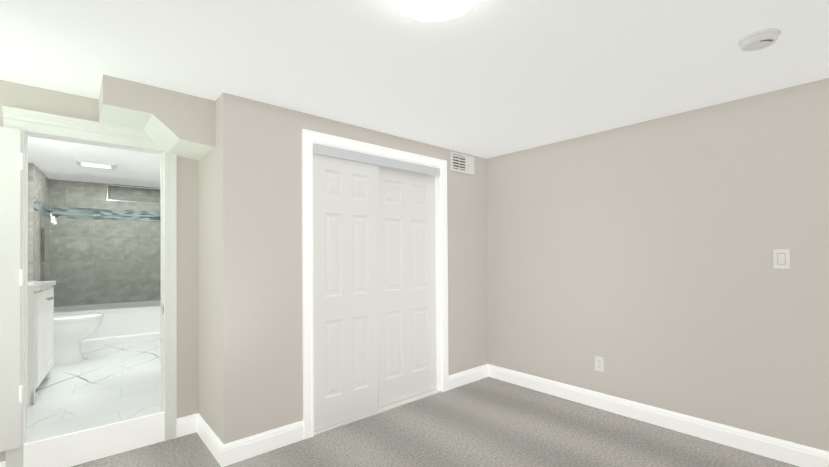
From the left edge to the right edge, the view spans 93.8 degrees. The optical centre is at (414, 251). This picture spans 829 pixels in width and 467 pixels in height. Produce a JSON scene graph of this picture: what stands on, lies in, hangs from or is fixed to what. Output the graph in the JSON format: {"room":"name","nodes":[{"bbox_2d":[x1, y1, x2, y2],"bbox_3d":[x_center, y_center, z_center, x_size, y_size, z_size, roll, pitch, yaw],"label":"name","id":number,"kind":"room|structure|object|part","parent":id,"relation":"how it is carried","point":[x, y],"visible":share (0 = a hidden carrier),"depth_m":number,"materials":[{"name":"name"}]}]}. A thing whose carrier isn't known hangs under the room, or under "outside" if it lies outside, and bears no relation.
{"room":"empty bedroom","nodes":[
{"label":"empty bedroom","id":0,"kind":"room"},
{"bbox_2d":[28,163,48,280],"bbox_3d":[-4.422,0.105,4.492,0.165,2.060,1.080,0,-1,-36],"label":"wall","id":1,"kind":"structure","parent":0,"point":[38,179],"depth_m":4.26,"materials":[{"name":"tile"}]},
{"bbox_2d":[33,196,48,217],"bbox_3d":[-4.343,-0.502,4.526,0.003,0.145,1.027,0,-1,-37],"label":"tile border","id":2,"kind":"object","parent":1,"relation":"attached to","point":[43,208],"depth_m":4.44,"materials":[{"name":"tile"}]},
{"bbox_2d":[42,228,44,262],"bbox_3d":[-4.381,-0.064,4.581,0.007,0.410,0.180,0,-1,-36],"label":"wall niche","id":3,"kind":"object","parent":1,"relation":"attached to","point":[43,246],"depth_m":4.59,"materials":[{"name":"grey tile"}]},
{"bbox_2d":[27,339,160,433],"bbox_3d":[-3.104,1.218,3.934,1.825,0.190,3.660,0,-1,-36],"label":"floor","id":4,"kind":"structure","parent":0,"point":[103,381],"depth_m":3.19,"materials":[{"name":"white tile"}]},
{"bbox_2d":[27,281,55,405],"bbox_3d":[-3.149,0.647,3.014,0.451,0.935,0.804,0,-1,-36],"label":"bathroom vanity","id":5,"kind":"object","parent":4,"relation":"on","point":[31,391],"depth_m":2.92,"materials":[{"name":"white wood"}]},
{"bbox_3d":[-3.151,0.272,3.017,0.451,0.185,0.804,0,-1,-36],"label":"bathroom vanity top","id":6,"kind":"part","parent":5,"relation":"part of","materials":[{"name":"white stone"}]},
{"bbox_2d":[28,280,103,365],"bbox_3d":[-3.600,0.709,3.886,0.763,0.830,0.424,0,-1,-36],"label":"toilet","id":7,"kind":"object","parent":4,"relation":"on","point":[72,332],"visible":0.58,"depth_m":3.87,"materials":[{"name":"white ceramic"}]},
{"bbox_2d":[24,404,163,443],"bbox_3d":[-2.030,1.199,2.503,0.720,0.191,0.179,0,-1,-41],"label":"threshold","id":8,"kind":"object","parent":4,"relation":"on","point":[74,427],"visible":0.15,"depth_m":2.47,"materials":[{"name":"stone"}]},
{"bbox_2d":[54,300,160,347],"bbox_3d":[-3.828,0.921,5.055,1.454,0.429,0.757,0,-1,-36],"label":"bathtub","id":9,"kind":"object","parent":4,"relation":"on","point":[133,322],"visible":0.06,"depth_m":4.84,"materials":[{"name":"white ceramic"}]},
{"bbox_2d":[40,189,160,311],"bbox_3d":[-3.746,0.001,4.718,1.168,1.396,0.008,0,-1,-36],"label":"glass","id":10,"kind":"object","parent":9,"relation":"on","point":[101,247],"visible":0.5,"depth_m":4.69,"materials":[{"name":"clear glass"}]},
{"bbox_2d":[39,189,39,280],"bbox_3d":[-4.220,0.001,4.368,0.011,1.396,0.018,0,-1,-36],"label":"glass frame","id":11,"kind":"object","parent":10,"relation":"attached to","point":[39,234],"visible":0.64,"depth_m":4.36,"materials":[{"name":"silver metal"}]},
{"bbox_2d":[0,80,198,461],"bbox_3d":[-2.278,0.169,2.257,1.800,2.250,0.120,0,-1,-41],"label":"wall","id":12,"kind":"structure","parent":0,"point":[27,97],"depth_m":2.74,"materials":[{"name":"grey paint"}]},
{"bbox_2d":[0,461,5,466],"bbox_3d":[-2.575,1.230,1.890,0.810,0.125,0.016,0,-1,-41],"label":"baseboard","id":13,"kind":"structure","parent":12,"relation":"attached to","point":[2,464],"depth_m":2.15,"materials":[{"name":"white wood"}]},
{"bbox_2d":[0,126,20,451],"bbox_3d":[-2.463,0.204,1.954,0.674,1.772,0.035,0,-1,-41],"label":"bathroom door","id":14,"kind":"structure","parent":12,"relation":"in","point":[10,257],"depth_m":2.14,"materials":[{"name":"white wood"}]},
{"bbox_2d":[19,153,22,402],"bbox_3d":[-2.193,0.147,2.164,0.012,1.390,0.011,0,-1,-41],"label":"door hinge","id":15,"kind":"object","parent":14,"relation":"attached to","point":[21,280],"depth_m":2.16,"materials":[{"name":"white metal"}]},
{"bbox_2d":[2,106,176,466],"bbox_3d":[-1.993,0.250,2.463,0.844,2.088,0.188,0,-1,-41],"label":"door frame","id":16,"kind":"structure","parent":12,"relation":"attached to","point":[22,120],"depth_m":2.50,"materials":[{"name":"white wood"}]},
{"bbox_2d":[24,412,164,466],"bbox_3d":[-1.965,1.196,2.430,0.680,0.194,0.015,0,-1,-41],"label":"trim","id":17,"kind":"structure","parent":12,"relation":"attached to","point":[77,448],"depth_m":2.41,"materials":[{"name":"white wood"}]},
{"bbox_2d":[49,179,160,306],"bbox_3d":[-4.161,0.111,5.368,1.625,2.060,0.120,0,-1,-36],"label":"wall","id":18,"kind":"structure","parent":0,"point":[67,187],"depth_m":5.26,"materials":[{"name":"tile"}]},
{"bbox_2d":[49,206,160,221],"bbox_3d":[-4.128,-0.497,5.324,1.625,0.145,0.003,0,-1,-36],"label":"tile border","id":19,"kind":"object","parent":18,"relation":"attached to","point":[147,215],"depth_m":5.26,"materials":[{"name":"tile"}]},
{"bbox_2d":[107,185,159,203],"bbox_3d":[-3.846,-0.797,5.535,0.844,0.219,0.004,0,-1,-37],"label":"trim","id":20,"kind":"structure","parent":18,"relation":"attached to","point":[129,201],"depth_m":5.43,"materials":[{"name":"silver metal"}]},
{"bbox_2d":[99,74,214,159],"bbox_3d":[-1.631,-0.809,2.462,0.560,0.298,0.450,0,-1,-41],"label":"wall","id":21,"kind":"structure","parent":0,"point":[175,123],"depth_m":2.35,"materials":[{"name":"grey paint"}]},
{"bbox_2d":[198,98,218,437],"bbox_3d":[-1.394,0.167,2.691,0.100,2.250,0.640,0,-1,-41],"label":"wall","id":22,"kind":"structure","parent":0,"point":[208,303],"depth_m":2.58,"materials":[{"name":"grey paint"}]},
{"bbox_2d":[192,413,227,466],"bbox_3d":[-1.353,1.228,2.555,0.016,0.125,0.636,0,-1,-41],"label":"baseboard","id":23,"kind":"structure","parent":22,"relation":"attached to","point":[219,450],"depth_m":2.50,"materials":[{"name":"white wood"}]},
{"bbox_2d":[218,92,487,443],"bbox_3d":[-0.234,0.164,3.220,2.540,2.250,0.100,0,-1,-41],"label":"wall","id":24,"kind":"structure","parent":0,"point":[260,272],"depth_m":2.55,"materials":[{"name":"grey paint"}]},
{"bbox_2d":[228,420,303,464],"bbox_3d":[-0.953,1.225,2.495,0.505,0.125,0.016,0,-1,-41],"label":"baseboard","id":25,"kind":"structure","parent":24,"relation":"attached to","point":[245,448],"depth_m":2.48,"materials":[{"name":"white wood"}]},
{"bbox_2d":[302,129,447,438],"bbox_3d":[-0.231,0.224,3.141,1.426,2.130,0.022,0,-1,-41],"label":"trim","id":26,"kind":"structure","parent":24,"relation":"attached to","point":[308,137],"depth_m":2.70,"materials":[{"name":"white wood"}]},
{"bbox_2d":[313,143,439,175],"bbox_3d":[-0.272,-0.725,3.189,1.264,0.070,0.105,0,-1,-41],"label":"valance","id":27,"kind":"object","parent":24,"relation":"attached to","point":[329,151],"visible":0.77,"depth_m":3.06,"materials":[{"name":"white wood"}]},
{"bbox_2d":[313,154,377,430],"bbox_3d":[-0.514,0.283,2.944,0.575,1.975,0.034,0,-1,-41],"label":"closet door","id":28,"kind":"structure","parent":27,"relation":"hanging from","point":[345,316],"depth_m":2.91,"materials":[{"name":"white wood"}]},
{"bbox_2d":[377,166,379,409],"bbox_3d":[-0.289,0.294,3.115,0.013,1.953,0.006,0,-1,-41],"label":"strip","id":29,"kind":"structure","parent":27,"relation":"attached to","point":[378,288],"depth_m":3.11,"materials":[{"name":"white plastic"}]},
{"bbox_2d":[379,166,436,406],"bbox_3d":[-0.075,0.284,3.384,0.705,1.975,0.034,0,-1,-41],"label":"closet door","id":30,"kind":"structure","parent":27,"relation":"hanging from","point":[407,274],"depth_m":3.37,"materials":[{"name":"white wood"}]},
{"bbox_2d":[450,151,474,174],"bbox_3d":[0.471,-0.853,3.775,0.340,0.180,0.020,0,-1,-41],"label":"air vent","id":31,"kind":"object","parent":24,"relation":"in","point":[461,163],"visible":1,"depth_m":3.77,"materials":[{"name":"white plastic"}]},
{"bbox_2d":[448,364,487,389],"bbox_3d":[0.529,1.227,3.801,0.585,0.125,0.016,0,-1,-41],"label":"baseboard","id":32,"kind":"structure","parent":24,"relation":"attached to","point":[474,374],"depth_m":3.78,"materials":[{"name":"white wood"}]},
{"bbox_2d":[0,0,828,187],"bbox_3d":[-1.091,-1.009,2.833,4.580,0.100,9.230,0,-1,-41],"label":"ceiling","id":33,"kind":"structure","parent":0,"point":[485,79],"depth_m":1.98,"materials":[{"name":"white paint"}]},
{"bbox_2d":[74,158,116,168],"bbox_3d":[-3.364,-0.917,4.106,0.340,0.034,0.240,0,-1,-36],"label":"ceiling light","id":34,"kind":"object","parent":33,"relation":"attached to","point":[95,164],"visible":1,"depth_m":4.05,"materials":[{"name":"white plastic"}]},
{"bbox_2d":[389,0,477,20],"bbox_3d":[0.074,-0.937,1.407,0.368,0.081,0.368,0,-1,-41],"label":"ceiling light","id":35,"kind":"object","parent":33,"relation":"attached to","point":[432,10],"visible":1,"depth_m":1.45,"materials":[{"name":"white glass"}]},
{"bbox_2d":[738,28,780,51],"bbox_3d":[1.582,-0.962,1.783,0.144,0.043,0.145,0,-1,-41],"label":"smoke detector","id":36,"kind":"object","parent":33,"relation":"attached to","point":[759,39],"visible":1,"depth_m":1.75,"materials":[{"name":"white plastic"}]},
{"bbox_2d":[71,377,798,466],"bbox_3d":[0.051,1.324,1.535,4.580,0.100,5.820,0,-1,-41],"label":"floor carpet","id":37,"kind":"object","parent":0,"point":[488,422],"depth_m":2.59,"materials":[{"name":"grey carpet"}]},
{"bbox_2d":[314,389,441,434],"bbox_3d":[-0.258,1.283,3.170,1.264,0.010,0.104,0,-1,-41],"label":"floor track","id":38,"kind":"object","parent":37,"relation":"on","point":[407,400],"visible":0.57,"depth_m":3.17,"materials":[{"name":"white plastic"}]},
{"bbox_2d":[486,78,828,451],"bbox_3d":[1.938,0.147,2.769,0.120,2.250,5.150,0,-1,-41],"label":"wall","id":39,"kind":"structure","parent":0,"point":[638,257],"depth_m":2.73,"materials":[{"name":"grey paint"}]},
{"bbox_2d":[595,356,603,371],"bbox_3d":[1.505,0.918,3.161,0.008,0.118,0.072,0,-1,-41],"label":"wall outlet","id":40,"kind":"object","parent":39,"relation":"attached to","point":[599,363],"visible":1,"depth_m":3.16,"materials":[{"name":"white plastic"}]},
{"bbox_2d":[488,364,828,466],"bbox_3d":[2.124,1.206,2.453,0.016,0.125,4.150,0,-1,-41],"label":"baseboard","id":41,"kind":"structure","parent":39,"relation":"attached to","point":[799,455],"depth_m":2.73,"materials":[{"name":"white wood"}]},
{"bbox_2d":[773,249,789,268],"bbox_3d":[2.220,0.047,2.349,0.011,0.118,0.072,0,-1,-41],"label":"light switch","id":42,"kind":"object","parent":39,"relation":"attached to","point":[781,258],"visible":1,"depth_m":2.35,"materials":[{"name":"white plastic"}]}
]}

